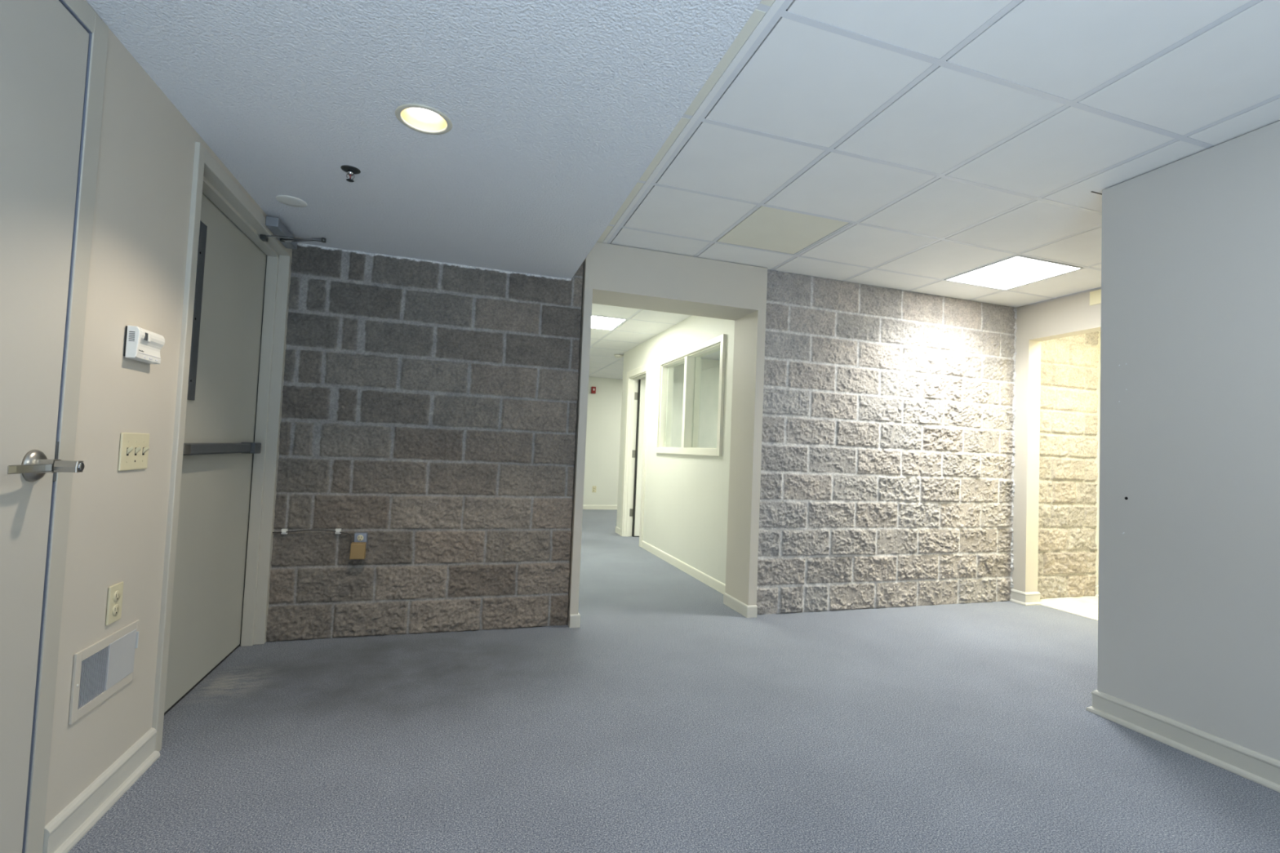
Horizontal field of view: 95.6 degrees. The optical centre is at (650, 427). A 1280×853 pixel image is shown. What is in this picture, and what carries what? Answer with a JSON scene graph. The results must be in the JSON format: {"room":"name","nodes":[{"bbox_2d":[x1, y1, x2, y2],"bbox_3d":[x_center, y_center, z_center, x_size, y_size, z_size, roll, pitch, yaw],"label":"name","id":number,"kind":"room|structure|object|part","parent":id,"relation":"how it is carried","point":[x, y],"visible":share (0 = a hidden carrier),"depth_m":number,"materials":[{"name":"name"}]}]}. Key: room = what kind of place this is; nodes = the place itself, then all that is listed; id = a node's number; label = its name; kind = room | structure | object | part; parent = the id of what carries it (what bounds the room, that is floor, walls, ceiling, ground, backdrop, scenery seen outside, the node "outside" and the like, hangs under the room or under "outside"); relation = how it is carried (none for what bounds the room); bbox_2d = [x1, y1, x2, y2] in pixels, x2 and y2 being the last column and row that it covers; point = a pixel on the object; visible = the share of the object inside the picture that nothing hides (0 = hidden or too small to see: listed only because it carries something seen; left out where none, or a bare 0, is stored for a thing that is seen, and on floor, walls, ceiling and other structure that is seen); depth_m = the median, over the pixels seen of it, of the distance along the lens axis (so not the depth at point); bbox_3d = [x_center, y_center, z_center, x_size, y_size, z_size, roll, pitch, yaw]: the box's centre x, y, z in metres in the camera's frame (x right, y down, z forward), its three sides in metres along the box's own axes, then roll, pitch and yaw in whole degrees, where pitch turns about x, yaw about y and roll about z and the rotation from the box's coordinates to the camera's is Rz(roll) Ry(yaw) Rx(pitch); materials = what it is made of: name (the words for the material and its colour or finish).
{"room":"office lobby","nodes":[
{"label":"office lobby","id":0,"kind":"room"},
{"bbox_2d":[44,0,267,826],"bbox_3d":[-1.388,-0.004,0.806,0.220,2.202,5.400,3,-2,-18],"label":"wall","id":1,"kind":"structure","parent":0,"point":[118,519],"depth_m":1.72,"materials":[{"name":"beige paint"}]},
{"bbox_2d":[0,0,108,852],"bbox_3d":[-1.364,0.009,1.012,0.234,2.195,1.046,3,-2,-18],"label":"door","id":2,"kind":"structure","parent":1,"relation":"in","point":[53,53],"depth_m":1.38,"materials":[{"name":"beige paint"}]},
{"bbox_3d":[-1.397,0.092,1.312,0.016,0.019,0.145,3,-3,-22],"label":"lever","id":3,"kind":"part","parent":2,"relation":"part of","materials":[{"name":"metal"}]},
{"bbox_3d":[-1.508,0.083,1.443,0.048,0.100,0.008,3,-2,-18],"label":"strike plate","id":4,"kind":"part","parent":2,"relation":"part of","materials":[{"name":"grey metal"}]},
{"bbox_2d":[42,727,159,852],"bbox_3d":[-1.087,1.034,0.121,0.030,0.100,3.964,3,-2,-18],"label":"baseboard","id":5,"kind":"structure","parent":1,"relation":"attached to","point":[64,830],"depth_m":1.68,"materials":[{"name":"beige paint"}]},
{"bbox_2d":[68,619,139,724],"bbox_3d":[-1.601,0.707,1.713,0.013,0.186,0.324,3,-2,-18],"label":"air vent","id":6,"kind":"object","parent":1,"relation":"in","point":[105,666],"visible":1,"depth_m":1.69,"materials":[{"name":"white metal"}]},
{"bbox_3d":[-1.625,0.708,1.779,0.008,0.135,0.149,3,-2,-18],"label":"damper panel","id":7,"kind":"part","parent":6,"relation":"part of","materials":[{"name":"grey metal"}]},
{"bbox_3d":[-1.644,0.679,1.856,0.007,0.053,0.004,3,-2,-18],"label":"damper lever","id":8,"kind":"part","parent":6,"relation":"part of","materials":[{"name":"white metal"}]},
{"bbox_2d":[105,581,124,625],"bbox_3d":[-1.600,0.524,1.734,0.009,0.113,0.073,3,-2,-18],"label":"wall outlet","id":9,"kind":"object","parent":1,"relation":"attached to","point":[115,592],"visible":1,"depth_m":1.73,"materials":[{"name":"beige plastic"}]},
{"bbox_2d":[112,604,119,615],"bbox_3d":[-1.598,0.545,1.733,0.003,0.033,0.033,3,-2,-18],"label":"receptacle","id":10,"kind":"object","parent":9,"relation":"attached to","point":[115,606],"depth_m":1.73,"materials":[{"name":"beige plastic"}]},
{"bbox_2d":[113,590,119,601],"bbox_3d":[-1.596,0.504,1.735,0.003,0.033,0.033,3,-2,-18],"label":"receptacle","id":11,"kind":"object","parent":9,"relation":"attached to","point":[116,593],"depth_m":1.73,"materials":[{"name":"beige plastic"}]},
{"bbox_2d":[117,432,149,471],"bbox_3d":[-1.591,0.074,1.797,0.020,0.114,0.160,3,-2,-18],"label":"light switch","id":12,"kind":"object","parent":1,"relation":"attached to","point":[134,448],"visible":1,"depth_m":1.78,"materials":[{"name":"beige plastic"}]},
{"bbox_2d":[123,324,164,364],"bbox_3d":[-1.562,-0.252,1.792,0.038,0.096,0.156,3,-2,-18],"label":"thermostat","id":13,"kind":"object","parent":1,"relation":"attached to","point":[140,344],"visible":1,"depth_m":1.76,"materials":[{"name":"white plastic"}]},
{"bbox_3d":[-1.577,-0.254,1.787,0.005,0.090,0.148,3,-2,-18],"label":"plate","id":14,"kind":"part","parent":13,"relation":"part of","materials":[{"name":"white plastic"}]},
{"bbox_2d":[151,142,292,751],"bbox_3d":[-1.932,0.066,2.607,0.153,2.165,1.236,3,-2,-18],"label":"door","id":15,"kind":"structure","parent":1,"relation":"in","point":[217,567],"depth_m":2.67,"materials":[{"name":"beige paint"}]},
{"bbox_3d":[-1.983,0.084,2.586,0.044,2.098,1.116,3,-2,-18],"label":"panel","id":16,"kind":"part","parent":15,"relation":"part of","materials":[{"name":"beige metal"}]},
{"bbox_3d":[-1.923,0.092,2.544,0.044,0.046,0.840,3,-2,-18],"label":"rail","id":17,"kind":"part","parent":15,"relation":"part of","materials":[{"name":"grey metal"}]},
{"bbox_2d":[259,216,326,249],"bbox_3d":[-1.862,-0.969,2.942,0.375,0.088,0.254,1,-3,36],"label":"door closer","id":18,"kind":"object","parent":15,"relation":"attached to","point":[274,224],"depth_m":2.90,"materials":[{"name":"silver metal"}]},
{"bbox_3d":[-1.770,-0.954,2.953,0.240,0.006,0.024,2,-2,11],"label":"arm","id":19,"kind":"part","parent":18,"relation":"part of","materials":[{"name":"silver metal"}]},
{"bbox_2d":[85,0,761,279],"bbox_3d":[-0.528,-1.205,0.960,1.784,0.279,5.292,3,-2,-18],"label":"ceiling","id":20,"kind":"structure","parent":0,"point":[557,110],"depth_m":1.84,"materials":[{"name":"paint"}]},
{"bbox_2d":[275,195,306,207],"bbox_3d":[-1.653,-1.039,2.669,0.124,0.004,0.124,3,-2,-18],"label":"cover plate","id":21,"kind":"object","parent":20,"relation":"attached to","point":[286,200],"visible":1,"depth_m":2.66,"materials":[{"name":"white plastic"}]},
{"bbox_2d":[340,165,360,182],"bbox_3d":[-1.207,-1.014,2.332,0.072,0.045,0.072,3,-2,-18],"label":"sprinkler head","id":22,"kind":"object","parent":20,"relation":"attached to","point":[351,171],"visible":1,"depth_m":2.33},
{"bbox_2d":[395,103,452,134],"bbox_3d":[-0.760,-1.070,1.950,0.180,0.080,0.180,3,-2,-18],"label":"recessed light","id":23,"kind":"object","parent":20,"relation":"in","point":[421,118],"visible":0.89,"depth_m":1.98,"materials":[{"name":"white metal"}]},
{"bbox_3d":[-0.759,-1.082,1.951,0.095,0.056,0.095,3,-2,-18],"label":"bulb","id":24,"kind":"part","parent":23,"relation":"part of","materials":[{"name":"white glass"}]},
{"bbox_2d":[582,376,622,505],"bbox_3d":[-0.145,0.325,11.140,5.700,2.482,0.140,3,-2,-18],"label":"wall","id":25,"kind":"structure","parent":0,"point":[604,406],"depth_m":10.82,"materials":[{"name":"beige paint"}]},
{"bbox_2d":[591,386,595,393],"bbox_3d":[-1.060,-0.696,10.764,0.080,0.125,0.053,3,-2,-18],"label":"fire alarm","id":26,"kind":"object","parent":25,"relation":"attached to","point":[593,388],"visible":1,"depth_m":10.75,"materials":[{"name":"red plastic"}]},
{"bbox_2d":[591,485,596,492],"bbox_3d":[-1.045,1.141,10.742,0.077,0.117,0.010,3,-2,-18],"label":"wall outlet","id":27,"kind":"object","parent":25,"relation":"attached to","point":[594,487],"visible":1,"depth_m":10.74,"materials":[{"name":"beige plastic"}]},
{"bbox_2d":[582,505,617,509],"bbox_3d":[-0.189,1.521,11.013,5.460,0.080,0.013,3,-2,-18],"label":"baseboard","id":28,"kind":"structure","parent":25,"relation":"attached to","point":[584,507],"depth_m":10.76,"materials":[{"name":"beige paint"}]},
{"bbox_2d":[588,303,719,379],"bbox_3d":[0.908,-0.984,8.065,5.573,0.030,6.726,3,-2,-18],"label":"ceiling","id":29,"kind":"structure","parent":0,"point":[640,326],"depth_m":6.70,"materials":[{"name":"white tile"}]},
{"bbox_2d":[591,315,626,330],"bbox_3d":[-0.613,-1.115,6.095,0.585,0.018,0.585,3,-2,-18],"label":"recessed light","id":30,"kind":"object","parent":29,"relation":"in","point":[597,322],"visible":0.49,"depth_m":6.08,"materials":[{"name":"white plastic"}]},
{"bbox_2d":[613,354,623,358],"bbox_3d":[-0.450,-0.995,8.147,0.140,0.040,0.140,3,-2,-18],"label":"smoke detector","id":31,"kind":"object","parent":29,"relation":"attached to","point":[616,356],"visible":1,"depth_m":8.10,"materials":[{"name":"beige paint"}]},
{"bbox_2d":[67,509,1279,852],"bbox_3d":[0.845,1.402,5.060,7.500,0.080,12.350,3,-2,-18],"label":"floor","id":32,"kind":"structure","parent":0,"point":[673,719],"depth_m":2.21,"materials":[{"name":"blue carpet"}]},
{"bbox_2d":[616,315,734,584],"bbox_3d":[2.067,0.239,6.795,4.020,2.482,3.700,3,-2,-18],"label":"wall","id":33,"kind":"structure","parent":0,"point":[686,500],"depth_m":5.76,"materials":[{"name":"beige paint"}]},
{"bbox_2d":[620,363,684,547],"bbox_3d":[0.206,0.350,7.358,0.888,2.155,0.930,3,-2,-18],"label":"door","id":34,"kind":"structure","parent":33,"relation":"in","point":[633,498],"depth_m":7.58,"materials":[{"name":"beige paint"}]},
{"bbox_3d":[-0.144,0.331,7.243,0.149,2.155,0.930,3,-2,-18],"label":"frame","id":35,"kind":"part","parent":34,"relation":"part of","materials":[{"name":"beige paint"}]},
{"bbox_3d":[0.171,0.408,7.704,0.733,2.041,0.044,3,-2,-18],"label":"panel","id":36,"kind":"part","parent":34,"relation":"part of","materials":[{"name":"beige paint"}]},
{"bbox_2d":[615,526,725,594],"bbox_3d":[0.625,1.364,6.318,1.128,0.080,3.670,3,-2,-18],"label":"baseboard","id":37,"kind":"structure","parent":33,"relation":"attached to","point":[717,585],"depth_m":5.43,"materials":[{"name":"beige paint"}]},
{"bbox_2d":[654,333,725,456],"bbox_3d":[0.400,-0.248,5.665,0.151,1.025,1.667,3,-2,-18],"label":"window","id":38,"kind":"structure","parent":33,"relation":"in","point":[691,357],"depth_m":5.66,"materials":[{"name":"beige paint"}]},
{"bbox_2d":[266,242,1098,641],"bbox_3d":[0.921,0.055,4.357,6.372,2.560,0.426,3,-2,-18],"label":"wall","id":39,"kind":"structure","parent":0,"point":[428,408],"depth_m":3.77,"materials":[{"name":"concrete"}]},
{"bbox_2d":[280,528,288,533],"bbox_3d":[-2.009,0.570,3.182,0.028,0.028,0.027,3,-2,-18],"label":"clip","id":40,"kind":"object","parent":39,"relation":"attached to","point":[283,531],"visible":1,"depth_m":3.18,"materials":[{"name":"white plastic"}]},
{"bbox_2d":[272,528,351,543],"bbox_3d":[-1.871,0.603,3.217,0.410,0.077,0.040,3,-2,-12],"label":"power cable","id":41,"kind":"object","parent":39,"relation":"attached to","point":[313,529],"visible":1,"depth_m":3.23,"materials":[{"name":"grey plastic"}]},
{"bbox_2d":[334,528,341,533],"bbox_3d":[-1.759,0.584,3.264,0.028,0.028,0.027,3,-2,-18],"label":"clip","id":42,"kind":"object","parent":39,"relation":"attached to","point":[337,530],"visible":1,"depth_m":3.26,"materials":[{"name":"white plastic"}]},
{"bbox_2d":[354,532,368,549],"bbox_3d":[-1.645,0.642,3.292,0.065,0.092,0.050,3,-2,-18],"label":"outlet box","id":43,"kind":"object","parent":39,"relation":"attached to","point":[358,536],"visible":0.71,"depth_m":3.27,"materials":[{"name":"metal"}]},
{"bbox_2d":[349,542,366,559],"bbox_3d":[-1.636,0.688,3.242,0.076,0.088,0.048,3,-2,-18],"label":"power adapter","id":44,"kind":"object","parent":43,"relation":"attached to","point":[357,549],"visible":1,"depth_m":3.22,"materials":[{"name":"beige plastic"}]},
{"bbox_2d":[356,534,363,540],"bbox_3d":[-1.638,0.622,3.271,0.033,0.033,0.004,3,-2,-18],"label":"receptacle","id":45,"kind":"object","parent":43,"relation":"attached to","point":[359,537],"depth_m":3.27,"materials":[{"name":"beige plastic"}]},
{"bbox_2d":[568,612,580,627],"bbox_3d":[-0.532,1.215,3.808,0.065,0.080,0.379,3,-2,-18],"label":"baseboard","id":46,"kind":"structure","parent":39,"relation":"attached to","point":[575,619],"depth_m":3.63,"materials":[{"name":"beige paint"}]},
{"bbox_2d":[723,592,757,617],"bbox_3d":[0.642,1.279,4.194,0.077,0.080,0.379,3,-2,-18],"label":"baseboard","id":47,"kind":"structure","parent":39,"relation":"attached to","point":[748,611],"depth_m":4.10,"materials":[{"name":"beige paint"}]},
{"bbox_2d":[1009,589,1043,605],"bbox_3d":[3.092,1.392,4.774,0.195,0.100,0.145,3,-2,-18],"label":"baseboard","id":48,"kind":"structure","parent":39,"relation":"attached to","point":[1025,598],"depth_m":4.73,"materials":[{"name":"beige paint"}]},
{"bbox_2d":[596,0,1279,307],"bbox_3d":[2.108,-1.194,1.865,3.818,0.033,5.205,3,-2,-18],"label":"ceiling","id":49,"kind":"structure","parent":0,"point":[908,145],"depth_m":2.33,"materials":[{"name":"white tile"}]},
{"bbox_2d":[944,254,1083,290],"bbox_3d":[2.516,-1.078,4.058,0.585,0.018,0.585,3,-2,-18],"label":"recessed light","id":50,"kind":"object","parent":49,"relation":"in","point":[1015,271],"visible":0.96,"depth_m":4.02,"materials":[{"name":"white plastic"}]},
{"bbox_2d":[1011,287,1101,591],"bbox_3d":[3.920,0.140,2.458,0.135,2.481,5.220,3,-2,-18],"label":"wall","id":51,"kind":"structure","parent":0,"point":[1073,314],"depth_m":4.77,"materials":[{"name":"beige paint"}]},
{"bbox_2d":[1089,288,1101,305],"bbox_3d":[3.319,-0.966,4.243,0.006,0.103,0.209,3,-2,-18],"label":"blank plate","id":52,"kind":"object","parent":51,"relation":"attached to","point":[1095,295],"visible":0.45,"depth_m":4.30,"materials":[{"name":"beige plastic"}]},
{"bbox_2d":[1040,595,1097,620],"bbox_3d":[3.920,1.484,4.044,0.990,0.084,2.300,3,-2,-18],"label":"floor tile","id":53,"kind":"structure","parent":0,"point":[1086,606],"depth_m":4.75,"materials":[{"name":"white tile"}]},
{"bbox_2d":[1093,331,1100,594],"bbox_3d":[3.984,0.207,4.058,0.990,2.481,2.220,3,-2,-18],"label":"wall","id":54,"kind":"structure","parent":0,"point":[1098,390],"depth_m":5.16,"materials":[{"name":"beige paint"}]},
{"bbox_2d":[1094,585,1097,596],"bbox_3d":[4.244,1.413,4.142,0.030,0.100,2.040,3,-2,-18],"label":"baseboard","id":55,"kind":"structure","parent":54,"relation":"attached to","point":[1096,594],"depth_m":5.10,"materials":[{"name":"beige paint"}]},
{"bbox_2d":[1097,120,1279,760],"bbox_3d":[2.712,0.049,1.122,0.132,2.456,3.434,3,-2,-18],"label":"wall","id":56,"kind":"structure","parent":0,"point":[1188,585],"depth_m":2.38,"materials":[{"name":"grey paint"}]},
{"bbox_2d":[1085,689,1279,792],"bbox_3d":[2.660,1.225,1.089,0.190,0.100,3.464,3,-2,-18],"label":"baseboard","id":57,"kind":"structure","parent":56,"relation":"attached to","point":[1255,766],"depth_m":2.33,"materials":[{"name":"beige paint"}]}
]}

